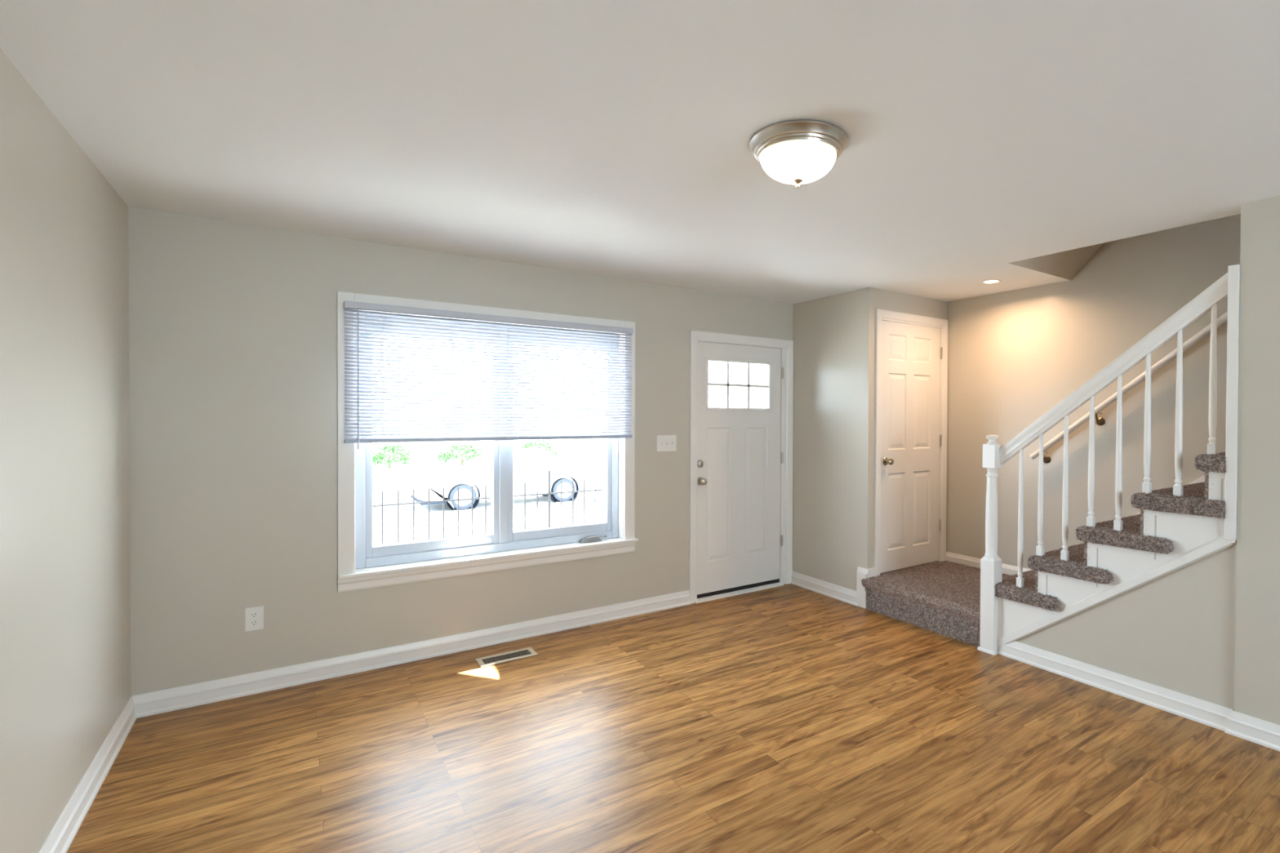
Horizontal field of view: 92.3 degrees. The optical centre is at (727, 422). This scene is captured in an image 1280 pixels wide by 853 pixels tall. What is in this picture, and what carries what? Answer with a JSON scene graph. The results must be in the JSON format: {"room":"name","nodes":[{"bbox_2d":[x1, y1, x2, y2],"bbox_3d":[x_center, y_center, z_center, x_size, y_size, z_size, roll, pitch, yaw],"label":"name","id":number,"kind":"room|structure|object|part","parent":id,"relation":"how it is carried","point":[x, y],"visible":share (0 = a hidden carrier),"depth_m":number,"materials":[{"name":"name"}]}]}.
{"room":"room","nodes":[
{"label":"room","id":0,"kind":"room"},
{"bbox_2d":[0,48,130,852],"bbox_3d":[-0.731,0.236,-0.219,0.150,2.440,7.950,0,1,-35],"label":"wall","id":1,"kind":"structure","parent":0,"point":[65,560],"depth_m":2.00,"materials":[{"name":"beige paint"}]},
{"bbox_2d":[39,696,137,852],"bbox_3d":[-0.651,1.403,-0.177,0.024,0.105,7.600,0,1,-35],"label":"baseboard","id":2,"kind":"structure","parent":1,"relation":"attached to","point":[62,835],"depth_m":2.28,"materials":[{"name":"white paint"}]},
{"bbox_2d":[128,206,792,696],"bbox_3d":[-0.807,0.688,4.484,5.167,3.440,0.200,0,1,-35],"label":"wall","id":3,"kind":"structure","parent":0,"point":[233,326],"depth_m":3.26,"materials":[{"name":"beige paint"}]},
{"bbox_2d":[244,605,263,631],"bbox_3d":[-2.474,1.026,3.178,0.077,0.122,0.009,0,1,-35],"label":"wall outlet","id":4,"kind":"object","parent":3,"relation":"attached to","point":[254,616],"visible":1,"depth_m":3.18,"materials":[{"name":"white plastic"}]},
{"bbox_2d":[249,620,257,626],"bbox_3d":[-2.473,1.047,3.177,0.034,0.027,0.004,0,1,-35],"label":"receptacle","id":5,"kind":"object","parent":4,"relation":"attached to","point":[252,623],"depth_m":3.17,"materials":[{"name":"grey plastic"}]},
{"bbox_2d":[249,612,257,617],"bbox_3d":[-2.473,1.005,3.176,0.034,0.027,0.004,0,1,-35],"label":"receptacle","id":6,"kind":"object","parent":4,"relation":"attached to","point":[252,615],"depth_m":3.17,"materials":[{"name":"grey plastic"}]},
{"bbox_2d":[131,590,690,718],"bbox_3d":[-1.574,1.359,3.812,3.135,0.105,0.024,0,1,-35],"label":"baseboard","id":7,"kind":"structure","parent":3,"relation":"attached to","point":[157,702],"depth_m":3.50,"materials":[{"name":"white paint"}]},
{"bbox_2d":[337,291,638,592],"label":"window","id":8,"kind":"structure","parent":3,"relation":"in","point":[362,565],"depth_m":3.88,"materials":[{"name":"white paint"}]},
{"bbox_3d":[-1.814,0.105,3.773,0.753,1.369,0.053,0,1,-35],"label":"sash","id":9,"kind":"part","parent":8,"relation":"part of","materials":[{"name":"grey plastic"}]},
{"bbox_2d":[343,301,633,448],"bbox_3d":[-1.404,-0.263,3.871,1.756,0.819,0.050,0,1,-35],"label":"window blind","id":10,"kind":"object","parent":8,"relation":"attached to","point":[380,308],"visible":1,"depth_m":3.77,"materials":[{"name":"grey plastic"}]},
{"bbox_3d":[-1.965,-0.267,3.463,0.002,0.740,0.002,0,1,-35],"label":"ladder cord","id":11,"kind":"part","parent":10,"relation":"part of","materials":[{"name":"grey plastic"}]},
{"bbox_3d":[-1.663,-0.268,3.677,0.002,0.740,0.002,0,1,-35],"label":"ladder cord","id":12,"kind":"part","parent":10,"relation":"part of","materials":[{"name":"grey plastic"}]},
{"bbox_3d":[-1.410,0.102,3.880,1.754,0.021,0.026,0,1,-35],"label":"rail","id":13,"kind":"part","parent":10,"relation":"part of","materials":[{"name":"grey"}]},
{"bbox_3d":[-1.133,-0.269,4.053,0.002,0.740,0.002,0,1,-35],"label":"ladder cord","id":14,"kind":"part","parent":10,"relation":"part of","materials":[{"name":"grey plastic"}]},
{"bbox_3d":[-0.831,-0.270,4.267,0.002,0.740,0.002,0,1,-35],"label":"ladder cord","id":15,"kind":"part","parent":10,"relation":"part of","materials":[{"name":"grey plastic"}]},
{"bbox_3d":[-1.161,0.103,4.236,0.740,1.369,0.053,0,1,-35],"label":"sash","id":16,"kind":"part","parent":8,"relation":"part of","materials":[{"name":"grey plastic"}]},
{"bbox_3d":[-0.930,0.811,4.304,0.159,0.020,0.017,0,1,-32],"label":"crank handle","id":17,"kind":"part","parent":8,"relation":"part of","materials":[{"name":"grey metal"}]},
{"bbox_2d":[656,435,675,451],"bbox_3d":[-0.459,0.157,4.590,0.167,0.123,0.020,0,1,-35],"label":"light switch","id":18,"kind":"object","parent":3,"relation":"attached to","point":[664,442],"visible":1,"depth_m":4.59,"materials":[{"name":"white plastic"}]},
{"bbox_2d":[688,329,793,604],"bbox_3d":[0.108,0.345,5.057,1.053,2.122,0.218,0,1,-35],"label":"door","id":19,"kind":"structure","parent":3,"relation":"in","point":[740,491],"depth_m":5.01,"materials":[{"name":"white paint"}]},
{"bbox_3d":[-0.197,0.461,4.752,0.064,0.064,0.072,0,1,-35],"label":"knob","id":20,"kind":"part","parent":19,"relation":"part of","materials":[{"name":"silver metal"}]},
{"bbox_3d":[0.096,-0.305,4.991,0.674,0.424,0.016,0,1,-35],"label":"lite frame","id":21,"kind":"part","parent":19,"relation":"part of","materials":[{"name":"white paint"}]},
{"bbox_2d":[0,0,1279,304],"bbox_3d":[1.444,-1.130,1.305,5.467,0.280,7.950,0,1,-35],"label":"ceiling","id":22,"kind":"structure","parent":0,"point":[605,138],"depth_m":2.01,"materials":[{"name":"white paint"}]},
{"bbox_2d":[749,119,847,188],"bbox_3d":[0.252,-0.923,2.185,0.350,0.163,0.350,0,1,-35],"label":"ceiling light","id":23,"kind":"object","parent":22,"relation":"attached to","point":[798,152],"visible":1,"depth_m":2.08,"materials":[{"name":"white glass"}]},
{"bbox_2d":[981,279,1000,284],"bbox_3d":[1.902,-1.017,4.395,0.132,0.004,0.132,0,1,-35],"label":"recessed light","id":24,"kind":"object","parent":22,"relation":"in","point":[992,281],"visible":1,"depth_m":4.39,"materials":[{"name":"white paint"}]},
{"bbox_2d":[66,583,1279,852],"bbox_3d":[1.432,1.510,1.332,5.467,0.120,7.950,0,1,-35],"label":"floor","id":25,"kind":"structure","parent":0,"point":[788,717],"depth_m":2.61,"materials":[{"name":"brown wood"}]},
{"bbox_2d":[475,647,537,667],"bbox_3d":[-1.330,1.411,3.663,0.330,0.006,0.140,0,1,-35],"label":"floor vent","id":26,"kind":"object","parent":25,"relation":"in","point":[489,660],"visible":1,"depth_m":3.66,"materials":[{"name":"beige metal"}]},
{"bbox_2d":[861,452,1236,650],"bbox_3d":[2.507,0.260,3.381,1.037,2.364,3.838,0,1,-35],"label":"staircase","id":27,"kind":"structure","parent":25,"relation":"on","point":[941,597],"depth_m":3.41,"materials":[{"name":"carpet"}]},
{"bbox_2d":[977,264,1239,655],"bbox_3d":[2.004,0.350,3.338,0.133,2.165,1.272,0,1,-37],"label":"banister","id":28,"kind":"object","parent":27,"relation":"attached to","point":[995,455],"visible":1,"depth_m":3.23,"materials":[{"name":"white paint"}]},
{"bbox_3d":[1.624,1.417,3.791,0.066,0.018,0.112,0,1,-35],"label":"shoe moulding","id":29,"kind":"part","parent":28,"relation":"part of","materials":[{"name":"white paint"}]},
{"bbox_3d":[1.646,0.751,3.797,0.090,1.350,0.090,0,1,-35],"label":"newel post","id":30,"kind":"part","parent":28,"relation":"part of","materials":[{"name":"white paint"}]},
{"bbox_3d":[2.029,-0.227,3.316,0.064,0.988,1.132,0,1,-35],"label":"handrail","id":31,"kind":"part","parent":28,"relation":"part of","materials":[{"name":"white paint"}]},
{"bbox_3d":[2.013,0.945,3.286,0.022,0.908,1.153,0,1,-35],"label":"raking trim","id":32,"kind":"part","parent":27,"relation":"part of","materials":[{"name":"white paint"}]},
{"bbox_2d":[879,288,947,319],"bbox_3d":[1.474,0.693,4.984,0.867,3.440,0.110,0,1,-35],"label":"wall","id":33,"kind":"structure","parent":0,"point":[889,300],"depth_m":4.90,"materials":[{"name":"beige paint"}]},
{"bbox_2d":[873,308,947,576],"bbox_3d":[1.476,0.272,4.939,0.895,2.284,0.178,0,1,-35],"label":"door","id":34,"kind":"structure","parent":33,"relation":"in","point":[911,350],"depth_m":4.91,"materials":[{"name":"white paint"}]},
{"bbox_3d":[1.248,0.302,4.712,0.064,0.064,0.072,0,1,-35],"label":"knob","id":35,"kind":"part","parent":34,"relation":"part of","materials":[{"name":"silver metal"}]},
{"bbox_2d":[792,195,1279,751],"bbox_3d":[2.812,0.227,2.264,0.187,2.440,7.600,0,1,-35],"label":"wall","id":36,"kind":"structure","parent":0,"point":[833,336],"depth_m":3.03,"materials":[{"name":"beige paint"}]},
{"bbox_2d":[790,571,857,606],"bbox_3d":[0.777,1.357,5.010,0.024,0.105,0.790,0,1,-35],"label":"baseboard","id":37,"kind":"structure","parent":36,"relation":"attached to","point":[837,592],"depth_m":4.98,"materials":[{"name":"white paint"}]},
{"bbox_2d":[856,566,875,608],"bbox_3d":[1.061,1.264,4.679,0.088,0.300,0.107,0,1,-35],"label":"trim","id":38,"kind":"structure","parent":36,"relation":"attached to","point":[862,573],"depth_m":4.65,"materials":[{"name":"white paint"}]},
{"bbox_2d":[998,640,1233,731],"bbox_3d":[2.008,1.380,3.286,0.024,0.105,1.147,0,1,-35],"label":"baseboard","id":39,"kind":"structure","parent":36,"relation":"attached to","point":[1208,713],"depth_m":3.19,"materials":[{"name":"white paint"}]},
{"bbox_2d":[1008,242,1104,279],"bbox_3d":[2.399,-2.290,3.709,0.822,2.560,0.950,0,1,-35],"label":"wall","id":40,"kind":"structure","parent":0,"point":[1066,264],"depth_m":4.13,"materials":[{"name":"beige paint"}]},
{"bbox_2d":[946,213,1240,569],"bbox_3d":[3.862,-1.051,2.491,0.150,5.000,7.083,0,1,-35],"label":"wall","id":41,"kind":"structure","parent":0,"point":[1013,356],"depth_m":4.32,"materials":[{"name":"beige paint"}]},
{"bbox_2d":[946,551,1030,575],"bbox_3d":[2.081,1.146,4.867,0.015,0.082,0.793,0,1,-35],"label":"baseboard","id":42,"kind":"structure","parent":41,"relation":"attached to","point":[1009,570],"depth_m":4.97,"materials":[{"name":"white paint"}]},
{"bbox_2d":[1029,311,1226,462],"bbox_3d":[3.135,-0.862,3.310,0.088,2.354,2.982,0,1,-35],"label":"wall handrail","id":43,"kind":"object","parent":41,"relation":"attached to","point":[1205,331],"visible":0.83,"depth_m":3.98,"materials":[{"name":"white paint"}]},
{"bbox_2d":[1133,475,1204,515],"bbox_3d":[3.341,-0.226,3.087,0.014,2.864,3.540,0,1,-35],"label":"trim","id":44,"kind":"structure","parent":41,"relation":"attached to","point":[1202,478],"depth_m":3.72,"materials":[{"name":"white paint"}]},
{"label":"outside","id":45,"kind":"structure","parent":0,"visible":0},
{"bbox_2d":[373,513,604,546],"bbox_3d":[3.357,1.782,11.438,140.000,0.150,6.300,0,1,-35],"label":"ground","id":46,"kind":"structure","parent":45,"point":[435,534],"depth_m":9.56,"materials":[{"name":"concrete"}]},
{"bbox_2d":[373,470,604,544],"bbox_3d":[-1.367,1.125,7.033,7.000,1.210,0.016,0,1,-35],"label":"fence","id":47,"kind":"object","parent":46,"relation":"on","point":[549,493],"visible":0.12,"depth_m":6.23,"materials":[{"name":"grey metal"}]},
{"bbox_3d":[-1.365,0.772,7.029,7.000,0.015,0.015,0,1,-35],"label":"rail","id":48,"kind":"part","parent":47,"relation":"part of","materials":[{"name":"grey metal"}]},
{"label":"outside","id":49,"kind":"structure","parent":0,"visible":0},
{"bbox_2d":[372,455,604,530],"bbox_3d":[-22.622,1.845,48.062,140.000,0.150,83.500,0,1,-35],"label":"road","id":50,"kind":"structure","parent":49,"point":[389,488],"depth_m":15.81,"materials":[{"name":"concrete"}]},
{"bbox_2d":[372,442,414,468],"bbox_3d":[-14.938,1.420,26.853,2.075,1.197,1.928,0,1,-35],"label":"shrub","id":51,"kind":"object","parent":50,"relation":"on","point":[395,451],"visible":0.92,"depth_m":26.61,"materials":[{"name":"green plant"}]},
{"bbox_2d":[436,441,484,465],"bbox_3d":[-12.456,1.429,28.595,2.154,1.165,2.168,0,1,9],"label":"shrub","id":52,"kind":"object","parent":50,"relation":"on","point":[472,449],"visible":0.97,"depth_m":28.16,"materials":[{"name":"green plant"}]},
{"bbox_2d":[373,509,604,534],"bbox_3d":[0.202,2.127,15.887,140.000,0.140,1.200,0,1,-35],"label":"sidewalk","id":53,"kind":"structure","parent":50,"relation":"on","point":[602,511],"depth_m":12.44,"materials":[{"name":"concrete"}]},
{"bbox_2d":[406,448,599,510],"bbox_3d":[-5.999,1.481,16.503,4.600,1.515,1.785,0,1,-35],"label":"car","id":54,"kind":"object","parent":50,"relation":"on","point":[531,466],"visible":0.85,"depth_m":15.95,"materials":[{"name":"white paint"}]},
{"bbox_2d":[591,468,599,473],"bbox_3d":[-3.740,1.358,17.077,0.250,0.140,0.080,0,1,-35],"label":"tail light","id":55,"kind":"object","parent":54,"relation":"attached to","point":[593,470],"depth_m":17.05,"materials":[{"name":"white"}]},
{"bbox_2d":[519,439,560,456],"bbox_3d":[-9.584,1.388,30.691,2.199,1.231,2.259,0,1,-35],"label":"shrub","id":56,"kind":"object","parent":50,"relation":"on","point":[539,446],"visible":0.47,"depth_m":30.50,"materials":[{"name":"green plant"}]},
{"bbox_2d":[372,336,765,462],"bbox_3d":[-2.937,-2.856,44.492,73.000,9.500,8.800,0,1,-35],"label":"sky","id":57,"kind":"structure","parent":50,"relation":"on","point":[422,451],"depth_m":33.63,"materials":[{"name":"white"}]},
{"bbox_3d":[-17.366,-3.568,29.311,1.120,1.320,0.020,0,1,-35],"label":"pane","id":58,"kind":"part","parent":57,"relation":"part of","materials":[{"name":"glass"}]},
{"bbox_3d":[-17.380,-0.668,29.341,1.120,1.320,0.020,0,1,-35],"label":"pane","id":59,"kind":"part","parent":57,"relation":"part of","materials":[{"name":"glass"}]},
{"bbox_3d":[-13.778,-3.577,31.857,1.120,1.320,0.020,0,1,-35],"label":"pane","id":60,"kind":"part","parent":57,"relation":"part of","materials":[{"name":"glass"}]},
{"bbox_3d":[-13.791,-0.677,31.886,1.120,1.320,0.020,0,1,-35],"label":"pane","id":61,"kind":"part","parent":57,"relation":"part of","materials":[{"name":"glass"}]},
{"bbox_3d":[-10.189,-3.587,34.403,1.120,1.320,0.020,0,1,-35],"label":"pane","id":62,"kind":"part","parent":57,"relation":"part of","materials":[{"name":"glass"}]},
{"bbox_3d":[-10.202,-0.687,34.432,1.120,1.320,0.020,0,1,-35],"label":"pane","id":63,"kind":"part","parent":57,"relation":"part of","materials":[{"name":"glass"}]},
{"bbox_3d":[0.578,-3.615,42.040,1.120,1.320,0.020,0,1,-35],"label":"pane","id":64,"kind":"part","parent":57,"relation":"part of","materials":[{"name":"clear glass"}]},
{"bbox_3d":[0.565,-0.716,42.069,1.120,1.320,0.020,0,1,-35],"label":"pane","id":65,"kind":"part","parent":57,"relation":"part of","materials":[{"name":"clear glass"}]}
]}

